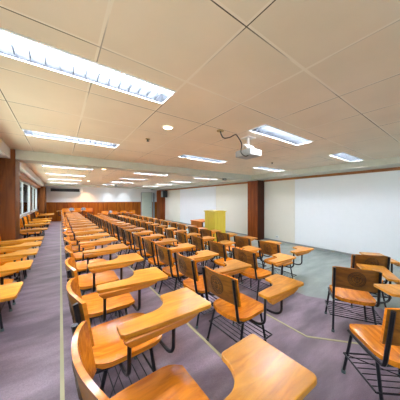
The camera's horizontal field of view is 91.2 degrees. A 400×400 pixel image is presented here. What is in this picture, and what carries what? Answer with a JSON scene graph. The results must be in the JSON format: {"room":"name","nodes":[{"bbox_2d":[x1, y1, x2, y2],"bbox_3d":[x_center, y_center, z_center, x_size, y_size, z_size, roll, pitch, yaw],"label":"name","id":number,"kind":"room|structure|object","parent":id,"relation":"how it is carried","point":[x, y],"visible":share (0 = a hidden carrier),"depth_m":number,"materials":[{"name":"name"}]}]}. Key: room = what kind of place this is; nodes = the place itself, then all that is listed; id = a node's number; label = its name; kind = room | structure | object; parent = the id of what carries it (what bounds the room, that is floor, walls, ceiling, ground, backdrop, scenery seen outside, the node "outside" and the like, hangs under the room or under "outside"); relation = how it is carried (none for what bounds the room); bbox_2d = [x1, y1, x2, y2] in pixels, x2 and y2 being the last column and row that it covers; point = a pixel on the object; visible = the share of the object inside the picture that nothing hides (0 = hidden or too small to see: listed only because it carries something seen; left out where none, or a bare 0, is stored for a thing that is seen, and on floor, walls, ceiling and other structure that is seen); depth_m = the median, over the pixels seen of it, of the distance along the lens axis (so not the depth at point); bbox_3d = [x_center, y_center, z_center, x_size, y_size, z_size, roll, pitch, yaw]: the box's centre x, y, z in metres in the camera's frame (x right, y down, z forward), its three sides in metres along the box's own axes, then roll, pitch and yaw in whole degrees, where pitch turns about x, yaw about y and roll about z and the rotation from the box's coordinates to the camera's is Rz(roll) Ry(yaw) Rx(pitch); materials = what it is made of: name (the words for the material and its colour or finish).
{"room":"lecture hall","nodes":[
{"label":"lecture hall","id":0,"kind":"room"},
{"bbox_2d":[0,149,19,246],"bbox_3d":[-3.785,0.196,3.808,0.360,2.308,0.505,0,0,-35],"label":"pillar","id":1,"kind":"structure","parent":0,"point":[9,167],"depth_m":3.67,"materials":[{"name":"brown wood"}]},
{"bbox_2d":[20,180,36,238],"bbox_3d":[-3.927,0.175,3.525,0.200,3.050,20.700,0,0,-35],"label":"wall","id":2,"kind":"structure","parent":0,"point":[31,214],"depth_m":8.51,"materials":[{"name":"white paint"}]},
{"bbox_2d":[0,139,9,157],"bbox_3d":[-0.693,-0.868,-0.587,0.290,0.182,10.249,0,0,-35],"label":"trim","id":3,"kind":"structure","parent":2,"relation":"attached to","point":[4,149],"depth_m":3.35,"materials":[{"name":"white paint"}]},
{"bbox_2d":[20,179,30,218],"bbox_3d":[-5.844,-0.045,6.333,0.150,1.250,5.360,0,0,-35],"label":"window","id":4,"kind":"structure","parent":2,"relation":"in","point":[24,187],"depth_m":7.49,"materials":[{"name":"metal"}]},
{"bbox_2d":[20,172,40,187],"bbox_3d":[-6.601,-0.729,7.575,0.150,0.097,8.800,0,0,-35],"label":"trim","id":5,"kind":"structure","parent":2,"relation":"attached to","point":[23,177],"depth_m":7.13,"materials":[{"name":"brown wood"}]},
{"bbox_2d":[20,162,43,185],"bbox_3d":[-6.515,-0.868,7.575,0.290,0.182,8.998,0,0,-35],"label":"trim","id":6,"kind":"structure","parent":2,"relation":"attached to","point":[24,169],"depth_m":6.16,"materials":[{"name":"white paint"}]},
{"bbox_2d":[31,185,37,212],"bbox_3d":[-8.327,-0.045,9.814,0.150,1.250,2.810,0,0,-35],"label":"window","id":7,"kind":"structure","parent":2,"relation":"in","point":[33,189],"depth_m":9.80,"materials":[{"name":"glass"}]},
{"bbox_2d":[37,186,45,222],"bbox_3d":[-9.379,0.286,11.643,0.350,2.127,1.050,0,0,-35],"label":"pillar","id":8,"kind":"structure","parent":0,"point":[41,192],"depth_m":11.22,"materials":[{"name":"brown wood"}]},
{"bbox_2d":[45,186,156,221],"bbox_3d":[-6.718,0.175,14.370,7.850,3.050,0.200,0,0,-35],"label":"wall","id":9,"kind":"structure","parent":0,"point":[89,194],"depth_m":13.87,"materials":[{"name":"white paint"}]},
{"bbox_2d":[46,202,82,202],"bbox_3d":[-7.281,0.155,13.833,6.310,0.030,0.020,0,0,-35],"label":"trim","id":10,"kind":"structure","parent":9,"relation":"attached to","point":[46,202],"depth_m":12.73,"materials":[{"name":"brown wood"}]},
{"bbox_2d":[46,188,82,191],"bbox_3d":[-8.733,-0.640,12.674,1.940,0.220,0.219,0,0,-35],"label":"air vent","id":11,"kind":"object","parent":9,"relation":"attached to","point":[47,189],"depth_m":12.55,"materials":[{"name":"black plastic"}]},
{"bbox_2d":[141,192,151,217],"bbox_3d":[-4.314,0.485,15.899,0.940,2.230,0.101,0,0,-35],"label":"door","id":12,"kind":"structure","parent":9,"relation":"in","point":[146,197],"depth_m":15.88,"materials":[{"name":"grey metal"}]},
{"bbox_2d":[153,193,154,218],"bbox_3d":[-3.835,0.500,16.242,0.100,2.200,0.100,0,0,-35],"label":"trim","id":13,"kind":"structure","parent":9,"relation":"attached to","point":[153,193],"depth_m":16.18,"materials":[{"name":"grey"}]},
{"bbox_2d":[0,221,233,399],"bbox_3d":[-2.950,1.525,4.222,2.200,0.350,20.700,0,0,-35],"label":"floor","id":14,"kind":"structure","parent":0,"point":[30,337],"depth_m":1.79,"materials":[{"name":"purple carpet"}]},
{"bbox_2d":[0,281,22,301],"bbox_3d":[-1.783,0.943,1.442,0.746,0.815,0.733,0,0,-35],"label":"chair","id":15,"kind":"object","parent":14,"relation":"on","point":[8,292],"visible":1,"depth_m":1.43,"materials":[{"name":"orange wood"}]},
{"bbox_2d":[0,259,32,331],"bbox_3d":[-2.201,0.943,2.025,0.746,0.815,0.733,0,0,-36],"label":"chair","id":16,"kind":"object","parent":14,"relation":"on","point":[9,268],"visible":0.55,"depth_m":1.98,"materials":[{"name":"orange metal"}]},
{"bbox_2d":[0,248,38,304],"bbox_3d":[-2.565,0.943,2.539,0.746,0.815,0.733,0,0,-36],"label":"chair","id":17,"kind":"object","parent":14,"relation":"on","point":[18,254],"visible":0.55,"depth_m":2.42,"materials":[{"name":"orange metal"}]},
{"bbox_2d":[0,241,41,288],"bbox_3d":[-2.892,0.943,2.995,0.746,0.815,0.733,0,0,-36],"label":"chair","id":18,"kind":"object","parent":14,"relation":"on","point":[27,245],"visible":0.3,"depth_m":2.87,"materials":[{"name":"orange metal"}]},
{"bbox_2d":[0,236,43,276],"bbox_3d":[-3.210,0.943,3.447,0.746,0.815,0.733,0,0,-35],"label":"chair","id":19,"kind":"object","parent":14,"relation":"on","point":[29,239],"visible":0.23,"depth_m":3.25,"materials":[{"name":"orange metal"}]},
{"bbox_2d":[20,227,47,257],"bbox_3d":[-4.025,0.943,4.586,0.746,0.815,0.733,0,0,-35],"label":"chair","id":20,"kind":"object","parent":14,"relation":"on","point":[35,230],"visible":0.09,"depth_m":4.40,"materials":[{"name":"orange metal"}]},
{"bbox_2d":[20,219,49,246],"bbox_3d":[-4.752,0.943,5.612,0.746,0.815,0.733,0,0,-36],"label":"chair","id":21,"kind":"object","parent":14,"relation":"on","point":[21,222],"visible":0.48,"depth_m":5.47,"materials":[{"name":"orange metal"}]},
{"bbox_2d":[22,216,50,241],"bbox_3d":[-5.301,0.943,6.379,0.746,0.815,0.733,0,0,-35],"label":"chair","id":22,"kind":"object","parent":14,"relation":"on","point":[24,219],"visible":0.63,"depth_m":6.20,"materials":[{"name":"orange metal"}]},
{"bbox_2d":[26,215,51,236],"bbox_3d":[-5.860,0.943,7.153,0.746,0.815,0.733,0,0,-36],"label":"chair","id":23,"kind":"object","parent":14,"relation":"on","point":[27,216],"visible":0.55,"depth_m":7.00,"materials":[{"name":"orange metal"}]},
{"bbox_2d":[34,212,53,227],"bbox_3d":[-7.219,0.943,9.063,0.746,0.815,0.733,0,0,-35],"label":"chair","id":24,"kind":"object","parent":14,"relation":"on","point":[35,213],"visible":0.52,"depth_m":8.93,"materials":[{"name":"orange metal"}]},
{"bbox_2d":[60,221,64,399],"bbox_3d":[-2.981,1.349,4.200,0.026,0.003,20.700,0,0,-35],"label":"trim","id":25,"kind":"structure","parent":14,"relation":"on","point":[62,390],"depth_m":1.88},
{"bbox_2d":[56,208,70,221],"bbox_3d":[-8.510,0.943,12.243,0.733,0.815,0.746,0,0,-33],"label":"chair","id":26,"kind":"object","parent":14,"relation":"on","point":[63,209],"visible":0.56,"depth_m":12.53,"materials":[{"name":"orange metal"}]},
{"bbox_2d":[61,215,87,227],"bbox_3d":[-4.425,0.943,6.905,0.746,0.815,0.733,0,0,-36],"label":"chair","id":27,"kind":"object","parent":14,"relation":"on","point":[61,215],"visible":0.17,"depth_m":6.70,"materials":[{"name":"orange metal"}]},
{"bbox_2d":[61,216,88,229],"bbox_3d":[-4.060,0.943,6.382,0.746,0.815,0.733,0,0,-35],"label":"chair","id":28,"kind":"object","parent":14,"relation":"on","point":[80,221],"visible":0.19,"depth_m":6.15,"materials":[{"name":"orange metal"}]},
{"bbox_2d":[61,218,91,232],"bbox_3d":[-3.695,0.943,5.866,0.746,0.815,0.733,0,0,-36],"label":"chair","id":29,"kind":"object","parent":14,"relation":"on","point":[81,223],"visible":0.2,"depth_m":5.67,"materials":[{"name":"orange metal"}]},
{"bbox_2d":[61,220,95,236],"bbox_3d":[-3.333,0.943,5.365,0.746,0.815,0.733,0,0,-37],"label":"chair","id":30,"kind":"object","parent":14,"relation":"on","point":[93,224],"visible":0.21,"depth_m":5.16,"materials":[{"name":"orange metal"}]},
{"bbox_2d":[61,222,98,257],"bbox_3d":[-2.971,0.943,4.848,0.746,0.815,0.733,0,0,-35],"label":"chair","id":31,"kind":"object","parent":14,"relation":"on","point":[88,228],"visible":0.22,"depth_m":4.64,"materials":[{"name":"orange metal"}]},
{"bbox_2d":[62,224,103,259],"bbox_3d":[-2.604,0.943,4.346,0.746,0.815,0.733,0,0,-36],"label":"chair","id":32,"kind":"object","parent":14,"relation":"on","point":[93,231],"visible":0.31,"depth_m":4.18,"materials":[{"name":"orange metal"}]},
{"bbox_2d":[62,227,108,259],"bbox_3d":[-2.243,0.943,3.836,0.746,0.815,0.733,0,0,-35],"label":"chair","id":33,"kind":"object","parent":14,"relation":"on","point":[78,248],"visible":0.4,"depth_m":3.67,"materials":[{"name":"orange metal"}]},
{"bbox_2d":[62,231,117,273],"bbox_3d":[-1.886,0.943,3.340,0.746,0.815,0.733,0,0,-37],"label":"chair","id":34,"kind":"object","parent":14,"relation":"on","point":[79,256],"visible":0.54,"depth_m":3.17,"materials":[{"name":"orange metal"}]},
{"bbox_2d":[64,237,127,274],"bbox_3d":[-1.513,0.943,2.831,0.746,0.815,0.733,0,0,-35],"label":"chair","id":35,"kind":"object","parent":14,"relation":"on","point":[81,266],"visible":0.44,"depth_m":2.67,"materials":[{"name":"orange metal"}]},
{"bbox_2d":[64,245,143,315],"bbox_3d":[-1.142,0.943,2.303,0.746,0.815,0.733,0,0,-34],"label":"chair","id":36,"kind":"object","parent":14,"relation":"on","point":[101,272],"visible":0.59,"depth_m":2.18,"materials":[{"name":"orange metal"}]},
{"bbox_2d":[65,257,167,325],"bbox_3d":[-0.785,0.943,1.796,0.746,0.815,0.733,0,0,-34],"label":"chair","id":37,"kind":"object","parent":14,"relation":"on","point":[111,297],"visible":0.63,"depth_m":1.67,"materials":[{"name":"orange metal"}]},
{"bbox_2d":[66,277,210,398],"bbox_3d":[-0.437,0.943,1.317,0.746,0.815,0.733,0,0,-37],"label":"chair","id":38,"kind":"object","parent":14,"relation":"on","point":[114,342],"visible":0.81,"depth_m":1.18,"materials":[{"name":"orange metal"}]},
{"bbox_2d":[99,238,221,357],"bbox_3d":[-1.663,1.349,4.280,0.025,0.003,19.300,0,0,-35],"label":"trim","id":39,"kind":"structure","parent":14,"relation":"on","point":[151,288],"depth_m":1.96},
{"bbox_2d":[71,320,316,399],"bbox_3d":[-0.071,0.943,0.803,0.746,0.815,0.733,0,0,-37],"label":"chair","id":40,"kind":"object","parent":14,"relation":"on","point":[259,370],"visible":1,"depth_m":0.80,"materials":[{"name":"brown wood"}]},
{"bbox_2d":[157,190,164,219],"bbox_3d":[-3.142,0.411,15.754,0.420,2.377,0.700,0,0,-35],"label":"pillar","id":41,"kind":"structure","parent":0,"point":[160,200],"depth_m":15.47,"materials":[{"name":"brown wood"}]},
{"bbox_2d":[161,190,166,196],"bbox_3d":[-2.828,-0.460,15.150,0.370,0.520,0.652,0,0,-35],"label":"loudspeaker","id":42,"kind":"object","parent":41,"relation":"attached to","point":[163,193],"visible":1,"depth_m":14.88,"materials":[{"name":"black plastic"}]},
{"bbox_2d":[0,0,399,187],"bbox_3d":[-0.658,-0.966,5.856,7.870,0.012,20.700,0,0,-35],"label":"ceiling","id":43,"kind":"structure","parent":0,"point":[326,73],"depth_m":1.63,"materials":[{"name":"tile"}]},
{"bbox_2d":[46,173,84,175],"bbox_3d":[-5.059,-1.009,7.446,1.259,0.114,0.284,0,0,-35],"label":"ceiling light","id":44,"kind":"object","parent":43,"relation":"attached to","point":[46,173],"visible":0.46,"depth_m":7.44,"materials":[{"name":"white plastic"}]},
{"bbox_2d":[41,164,92,169],"bbox_3d":[-3.852,-1.009,5.753,1.259,0.114,0.284,0,0,-35],"label":"ceiling light","id":45,"kind":"object","parent":43,"relation":"attached to","point":[41,164],"visible":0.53,"depth_m":5.77,"materials":[{"name":"white plastic"}]},
{"bbox_2d":[22,129,119,147],"bbox_3d":[-1.970,-1.009,3.115,1.259,0.114,0.284,0,0,-35],"label":"ceiling light","id":46,"kind":"object","parent":43,"relation":"attached to","point":[26,132],"visible":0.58,"depth_m":3.12,"materials":[{"name":"white plastic"}]},
{"bbox_2d":[0,27,175,104],"bbox_3d":[-0.803,-1.009,1.479,1.259,0.114,0.284,0,0,-35],"label":"ceiling light","id":47,"kind":"object","parent":43,"relation":"attached to","point":[23,48],"visible":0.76,"depth_m":1.47,"materials":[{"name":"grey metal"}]},
{"bbox_2d":[134,172,166,175],"bbox_3d":[-1.792,-1.009,7.222,1.259,0.114,0.284,0,0,-35],"label":"ceiling light","id":48,"kind":"object","parent":43,"relation":"attached to","point":[134,172],"visible":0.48,"depth_m":7.28,"materials":[{"name":"white plastic"}]},
{"bbox_2d":[162,125,172,129],"bbox_3d":[-0.424,-0.954,2.584,0.150,0.011,0.150,0,0,-35],"label":"recessed light","id":49,"kind":"object","parent":43,"relation":"in","point":[166,127],"visible":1,"depth_m":2.57,"materials":[{"name":"white plastic"}]},
{"bbox_2d":[177,154,226,162],"bbox_3d":[0.090,-1.009,4.584,1.259,0.114,0.284,0,0,-35],"label":"ceiling light","id":50,"kind":"object","parent":43,"relation":"attached to","point":[183,155],"visible":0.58,"depth_m":4.60,"materials":[{"name":"white plastic"}]},
{"bbox_2d":[217,129,248,156],"bbox_3d":[0.467,-0.798,2.807,0.522,0.324,0.100,0,0,-28],"label":"cable","id":51,"kind":"object","parent":43,"relation":"hanging from","point":[218,130],"visible":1,"depth_m":2.77,"materials":[{"name":"black rubber"}]},
{"bbox_2d":[235,136,260,159],"bbox_3d":[0.754,-0.809,3.024,0.280,0.299,0.312,0,0,-35],"label":"projector","id":52,"kind":"object","parent":43,"relation":"hanging from","point":[252,152],"visible":0.99,"depth_m":2.97,"materials":[{"name":"grey plastic"}]},
{"bbox_2d":[253,166,284,170],"bbox_3d":[2.153,-1.009,6.056,1.259,0.114,0.284,0,0,-35],"label":"ceiling light","id":53,"kind":"object","parent":43,"relation":"attached to","point":[259,167],"visible":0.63,"depth_m":6.04,"materials":[{"name":"white plastic"}]},
{"bbox_2d":[248,124,313,145],"bbox_3d":[1.257,-1.009,2.948,1.259,0.114,0.284,0,0,-35],"label":"ceiling light","id":54,"kind":"object","parent":43,"relation":"attached to","point":[270,131],"visible":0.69,"depth_m":2.92,"materials":[{"name":"white plastic"}]},
{"bbox_2d":[329,152,363,161],"bbox_3d":[3.321,-1.009,4.420,1.259,0.114,0.284,0,0,-35],"label":"ceiling light","id":55,"kind":"object","parent":43,"relation":"attached to","point":[344,156],"visible":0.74,"depth_m":4.40,"materials":[{"name":"white plastic"}]},
{"bbox_2d":[97,228,399,399],"bbox_3d":[-0.935,1.600,5.659,2.750,0.200,20.700,0,0,-35],"label":"floor","id":56,"kind":"structure","parent":0,"point":[324,358],"depth_m":1.93,"materials":[{"name":"purple carpet"}]},
{"bbox_2d":[95,216,116,235],"bbox_3d":[-3.974,1.093,8.280,0.746,0.815,0.733,0,0,-36],"label":"chair","id":57,"kind":"object","parent":56,"relation":"on","point":[96,217],"visible":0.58,"depth_m":8.11,"materials":[{"name":"brown wood"}]},
{"bbox_2d":[98,217,119,232],"bbox_3d":[-3.602,1.093,7.748,0.746,0.815,0.733,0,0,-34],"label":"chair","id":58,"kind":"object","parent":56,"relation":"on","point":[113,221],"visible":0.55,"depth_m":7.57,"materials":[{"name":"brown wood"}]},
{"bbox_2d":[100,219,125,237],"bbox_3d":[-3.225,1.093,7.224,0.746,0.815,0.733,0,0,-36],"label":"chair","id":59,"kind":"object","parent":56,"relation":"on","point":[101,220],"visible":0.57,"depth_m":7.04,"materials":[{"name":"brown wood"}]},
{"bbox_2d":[104,220,130,243],"bbox_3d":[-2.836,1.093,6.713,0.746,0.815,0.733,0,0,-36],"label":"chair","id":60,"kind":"object","parent":56,"relation":"on","point":[105,221],"visible":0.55,"depth_m":6.53,"materials":[{"name":"brown wood"}]},
{"bbox_2d":[107,222,136,244],"bbox_3d":[-2.470,1.093,6.155,0.746,0.815,0.733,0,0,-34],"label":"chair","id":61,"kind":"object","parent":56,"relation":"on","point":[108,223],"visible":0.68,"depth_m":5.98,"materials":[{"name":"brown wood"}]},
{"bbox_2d":[112,224,144,253],"bbox_3d":[-2.078,1.093,5.656,0.746,0.815,0.733,0,0,-37],"label":"chair","id":62,"kind":"object","parent":56,"relation":"on","point":[114,227],"visible":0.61,"depth_m":5.48,"materials":[{"name":"brown wood"}]},
{"bbox_2d":[117,226,152,254],"bbox_3d":[-1.708,1.093,5.118,0.746,0.815,0.733,0,0,-37],"label":"chair","id":63,"kind":"object","parent":56,"relation":"on","point":[119,229],"visible":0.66,"depth_m":4.94,"materials":[{"name":"brown wood"}]},
{"bbox_2d":[123,229,163,267],"bbox_3d":[-1.335,1.093,4.576,0.746,0.815,0.733,0,0,-36],"label":"chair","id":64,"kind":"object","parent":56,"relation":"on","point":[127,234],"visible":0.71,"depth_m":4.40,"materials":[{"name":"brown wood"}]},
{"bbox_2d":[132,233,177,270],"bbox_3d":[-0.952,1.093,4.045,0.746,0.815,0.733,0,0,-34],"label":"chair","id":65,"kind":"object","parent":56,"relation":"on","point":[137,241],"visible":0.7,"depth_m":3.88,"materials":[{"name":"brown wood"}]},
{"bbox_2d":[142,238,195,288],"bbox_3d":[-0.582,1.093,3.550,0.746,0.815,0.733,0,0,-36],"label":"chair","id":66,"kind":"object","parent":56,"relation":"on","point":[149,246],"visible":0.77,"depth_m":3.38,"materials":[{"name":"brown wood"}]},
{"bbox_2d":[155,244,218,293],"bbox_3d":[-0.224,1.093,3.037,0.746,0.815,0.733,0,0,-37],"label":"chair","id":67,"kind":"object","parent":56,"relation":"on","point":[165,254],"visible":0.77,"depth_m":2.89,"materials":[{"name":"brown wood"}]},
{"bbox_2d":[174,252,251,328],"bbox_3d":[0.141,1.093,2.536,0.746,0.815,0.733,0,0,-35],"label":"chair","id":68,"kind":"object","parent":56,"relation":"on","point":[187,266],"visible":0.69,"depth_m":2.38,"materials":[{"name":"brown wood"}]},
{"bbox_2d":[202,266,303,342],"bbox_3d":[0.512,1.093,1.993,0.746,0.815,0.733,0,0,-37],"label":"chair","id":69,"kind":"object","parent":56,"relation":"on","point":[235,306],"visible":0.98,"depth_m":1.88,"materials":[{"name":"brown wood"}]},
{"bbox_2d":[174,263,357,343],"bbox_3d":[-1.927,1.498,6.696,1.488,0.003,14.994,0,0,-42],"label":"trim","id":70,"kind":"structure","parent":56,"relation":"on","point":[174,263],"depth_m":2.14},
{"bbox_2d":[341,284,399,399],"bbox_3d":[1.585,1.093,1.544,0.733,0.815,0.746,0,0,6],"label":"chair","id":71,"kind":"object","parent":56,"relation":"on","point":[382,341],"visible":1,"depth_m":1.43,"materials":[{"name":"brown wood"}]},
{"bbox_2d":[248,180,263,239],"bbox_3d":[2.311,0.406,8.109,0.420,2.387,0.520,0,0,-35],"label":"pillar","id":72,"kind":"structure","parent":0,"point":[255,188],"depth_m":7.91,"materials":[{"name":"brown wood"}]},
{"bbox_2d":[137,220,399,341],"bbox_3d":[-0.650,1.748,5.862,8.250,0.304,21.100,0,0,-35],"label":"floor","id":73,"kind":"structure","parent":0,"point":[305,314],"depth_m":3.24,"materials":[{"name":"grey carpet"}]},
{"bbox_2d":[126,218,146,232],"bbox_3d":[-2.783,1.188,8.537,0.746,0.815,0.733,0,0,-35],"label":"chair","id":74,"kind":"object","parent":73,"relation":"on","point":[127,219],"visible":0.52,"depth_m":8.36,"materials":[{"name":"brown wood"}]},
{"bbox_2d":[130,219,152,235],"bbox_3d":[-2.393,1.188,8.018,0.746,0.815,0.733,0,0,-35],"label":"chair","id":75,"kind":"object","parent":73,"relation":"on","point":[132,221],"visible":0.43,"depth_m":7.87,"materials":[{"name":"brown wood"}]},
{"bbox_2d":[135,221,159,236],"bbox_3d":[-2.012,1.188,7.475,0.746,0.815,0.733,0,0,-35],"label":"chair","id":76,"kind":"object","parent":73,"relation":"on","point":[138,224],"visible":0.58,"depth_m":7.31,"materials":[{"name":"brown wood"}]},
{"bbox_2d":[141,222,167,240],"bbox_3d":[-1.628,1.188,6.946,0.746,0.815,0.733,0,0,-37],"label":"chair","id":77,"kind":"object","parent":73,"relation":"on","point":[143,225],"visible":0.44,"depth_m":6.79,"materials":[{"name":"brown wood"}]},
{"bbox_2d":[147,224,176,247],"bbox_3d":[-1.251,1.188,6.396,0.746,0.815,0.733,0,0,-34],"label":"chair","id":78,"kind":"object","parent":73,"relation":"on","point":[150,227],"visible":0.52,"depth_m":6.25,"materials":[{"name":"brown wood"}]},
{"bbox_2d":[155,226,186,247],"bbox_3d":[-0.878,1.188,5.863,0.746,0.815,0.733,0,0,-35],"label":"chair","id":79,"kind":"object","parent":73,"relation":"on","point":[159,229],"visible":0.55,"depth_m":5.73,"materials":[{"name":"brown wood"}]},
{"bbox_2d":[161,221,186,237],"bbox_3d":[-1.003,1.188,7.418,0.746,0.815,0.733,0,0,-35],"label":"chair","id":80,"kind":"object","parent":73,"relation":"on","point":[162,222],"visible":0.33,"depth_m":7.26,"materials":[{"name":"brown wood"}]},
{"bbox_2d":[165,229,200,256],"bbox_3d":[-0.489,1.188,5.319,0.746,0.815,0.733,0,0,-34],"label":"chair","id":81,"kind":"object","parent":73,"relation":"on","point":[170,233],"visible":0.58,"depth_m":5.17,"materials":[{"name":"brown wood"}]},
{"bbox_2d":[169,222,196,238],"bbox_3d":[-0.615,1.188,6.927,0.746,0.815,0.733,0,0,-37],"label":"chair","id":82,"kind":"object","parent":73,"relation":"on","point":[171,224],"visible":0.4,"depth_m":6.77,"materials":[{"name":"brown wood"}]},
{"bbox_2d":[177,224,207,243],"bbox_3d":[-0.260,1.188,6.371,0.746,0.815,0.733,0,0,-34],"label":"chair","id":83,"kind":"object","parent":73,"relation":"on","point":[181,227],"visible":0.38,"depth_m":6.25,"materials":[{"name":"brown wood"}]},
{"bbox_2d":[176,232,215,263],"bbox_3d":[-0.119,1.188,4.801,0.746,0.815,0.733,0,0,-34],"label":"chair","id":84,"kind":"object","parent":73,"relation":"on","point":[182,238],"visible":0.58,"depth_m":4.67,"materials":[{"name":"brown wood"}]},
{"bbox_2d":[190,219,204,236],"bbox_3d":[0.087,1.225,8.230,0.640,0.750,0.840,0,0,-35],"label":"desk","id":85,"kind":"object","parent":73,"relation":"on","point":[198,222],"visible":0.41,"depth_m":8.07,"materials":[{"name":"brown wood"}]},
{"bbox_2d":[188,226,220,248],"bbox_3d":[0.131,1.188,5.873,0.746,0.815,0.733,0,0,-37],"label":"chair","id":86,"kind":"object","parent":73,"relation":"on","point":[192,229],"visible":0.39,"depth_m":5.73,"materials":[{"name":"brown wood"}]},
{"bbox_2d":[190,235,235,268],"bbox_3d":[0.260,1.188,4.296,0.746,0.815,0.733,0,0,-34],"label":"chair","id":87,"kind":"object","parent":73,"relation":"on","point":[198,242],"visible":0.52,"depth_m":4.17,"materials":[{"name":"brown wood"}]},
{"bbox_2d":[204,210,226,240],"bbox_3d":[0.584,0.997,7.602,0.610,1.207,0.660,0,0,-35],"label":"lectern","id":88,"kind":"object","parent":73,"relation":"on","point":[214,219],"visible":0.78,"depth_m":7.38,"materials":[{"name":"yellow laminate"}]},
{"bbox_2d":[200,229,236,260],"bbox_3d":[0.496,1.188,5.328,0.746,0.815,0.733,0,0,-35],"label":"chair","id":89,"kind":"object","parent":73,"relation":"on","point":[204,232],"visible":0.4,"depth_m":5.21,"materials":[{"name":"brown wood"}]},
{"bbox_2d":[208,241,260,283],"bbox_3d":[0.642,1.188,3.748,0.746,0.815,0.733,0,0,-36],"label":"chair","id":90,"kind":"object","parent":73,"relation":"on","point":[220,248],"visible":0.55,"depth_m":3.64,"materials":[{"name":"brown wood"}]},
{"bbox_2d":[216,232,257,257],"bbox_3d":[0.882,1.188,4.810,0.746,0.815,0.733,0,0,-34],"label":"chair","id":91,"kind":"object","parent":73,"relation":"on","point":[220,236],"visible":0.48,"depth_m":4.72,"materials":[{"name":"brown wood"}]},
{"bbox_2d":[234,236,280,267],"bbox_3d":[1.237,1.188,4.282,0.746,0.815,0.733,0,0,-34],"label":"chair","id":92,"kind":"object","parent":73,"relation":"on","point":[240,241],"visible":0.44,"depth_m":4.19,"materials":[{"name":"brown wood"}]},
{"bbox_2d":[232,247,295,300],"bbox_3d":[1.028,1.188,3.202,0.746,0.815,0.733,0,0,-36],"label":"chair","id":93,"kind":"object","parent":73,"relation":"on","point":[255,272],"visible":0.73,"depth_m":3.08,"materials":[{"name":"brown wood"}]},
{"bbox_2d":[258,240,313,280],"bbox_3d":[1.622,1.188,3.755,0.746,0.815,0.733,0,0,-34],"label":"chair","id":94,"kind":"object","parent":73,"relation":"on","point":[268,248],"visible":0.73,"depth_m":3.65,"materials":[{"name":"brown wood"}]},
{"bbox_2d":[324,263,399,331],"bbox_3d":[2.039,1.188,2.499,0.733,0.815,0.746,0,0,23],"label":"chair","id":95,"kind":"object","parent":73,"relation":"on","point":[350,285],"visible":0.94,"depth_m":2.31,"materials":[{"name":"brown wood"}]},
{"bbox_2d":[350,252,399,307],"bbox_3d":[2.651,1.192,3.105,0.733,0.815,0.746,0,0,13],"label":"chair","id":96,"kind":"object","parent":73,"relation":"on","point":[369,258],"visible":0.38,"depth_m":2.83,"materials":[{"name":"brown wood"}]},
{"bbox_2d":[165,170,396,253],"bbox_3d":[2.627,0.175,8.200,0.200,3.050,20.700,0,0,-35],"label":"wall","id":97,"kind":"structure","parent":0,"point":[279,196],"depth_m":8.01,"materials":[{"name":"beige paint"}]},
{"bbox_2d":[44,183,155,188],"bbox_3d":[-6.167,-0.909,13.596,7.850,0.099,0.400,0,0,-35],"label":"trim","id":98,"kind":"structure","parent":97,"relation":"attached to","point":[45,184],"depth_m":12.76,"materials":[{"name":"paint"}]},
{"bbox_2d":[15,149,262,180],"bbox_3d":[-0.708,-0.868,5.944,7.850,0.182,0.400,0,0,-35],"label":"beam","id":99,"kind":"structure","parent":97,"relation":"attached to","point":[23,156],"depth_m":4.77,"materials":[{"name":"paint"}]},
{"bbox_2d":[180,186,215,226],"bbox_3d":[-0.268,0.403,12.068,0.019,2.265,3.840,0,0,-35],"label":"whiteboard","id":100,"kind":"object","parent":97,"relation":"attached to","point":[193,201],"visible":0.76,"depth_m":11.98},
{"bbox_2d":[156,179,247,189],"bbox_3d":[-0.547,-0.884,11.832,0.750,0.149,8.998,0,0,-35],"label":"trim","id":101,"kind":"structure","parent":97,"relation":"attached to","point":[220,181],"depth_m":10.53,"materials":[{"name":"paint"}]},
{"bbox_2d":[165,182,247,190],"bbox_3d":[-0.236,-0.772,12.011,0.035,0.075,8.770,0,0,-35],"label":"trim","id":102,"kind":"structure","parent":97,"relation":"attached to","point":[240,182],"depth_m":10.69,"materials":[{"name":"brown wood"}]},
{"bbox_2d":[165,219,247,235],"bbox_3d":[-0.228,1.570,12.016,0.015,0.060,8.770,0,0,-35],"label":"baseboard","id":103,"kind":"structure","parent":97,"relation":"attached to","point":[165,219],"depth_m":9.73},
{"bbox_2d":[264,238,351,255],"bbox_3d":[5.588,1.570,3.863,0.015,0.060,10.200,0,0,-35],"label":"baseboard","id":104,"kind":"structure","parent":97,"relation":"attached to","point":[328,250],"depth_m":6.45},
{"bbox_2d":[251,156,399,179],"bbox_3d":[5.274,-0.884,3.670,0.750,0.149,10.249,0,0,-35],"label":"trim","id":105,"kind":"structure","parent":97,"relation":"attached to","point":[391,162],"depth_m":5.38,"materials":[{"name":"paint"}]},
{"bbox_2d":[264,167,399,181],"bbox_3d":[5.580,-0.772,3.857,0.035,0.075,10.200,0,0,-35],"label":"trim","id":106,"kind":"structure","parent":97,"relation":"attached to","point":[394,168],"depth_m":5.81,"materials":[{"name":"brown wood"}]},
{"bbox_2d":[295,170,399,261],"bbox_3d":[4.523,0.403,5.351,0.019,2.265,3.960,0,0,-35],"label":"whiteboard","id":107,"kind":"object","parent":97,"relation":"attached to","point":[353,213],"visible":0.92,"depth_m":5.60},
{"bbox_3d":[-7.210,1.475,13.036,1.100,0.250,1.400,0,0,-35],"label":"floor","id":108,"kind":"structure","parent":0,"visible":0},
{"bbox_2d":[81,208,92,217],"bbox_3d":[-7.479,0.943,12.976,0.733,0.815,0.746,0,0,-34],"label":"chair","id":109,"kind":"object","parent":108,"relation":"on","point":[87,209],"visible":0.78,"depth_m":13.27,"materials":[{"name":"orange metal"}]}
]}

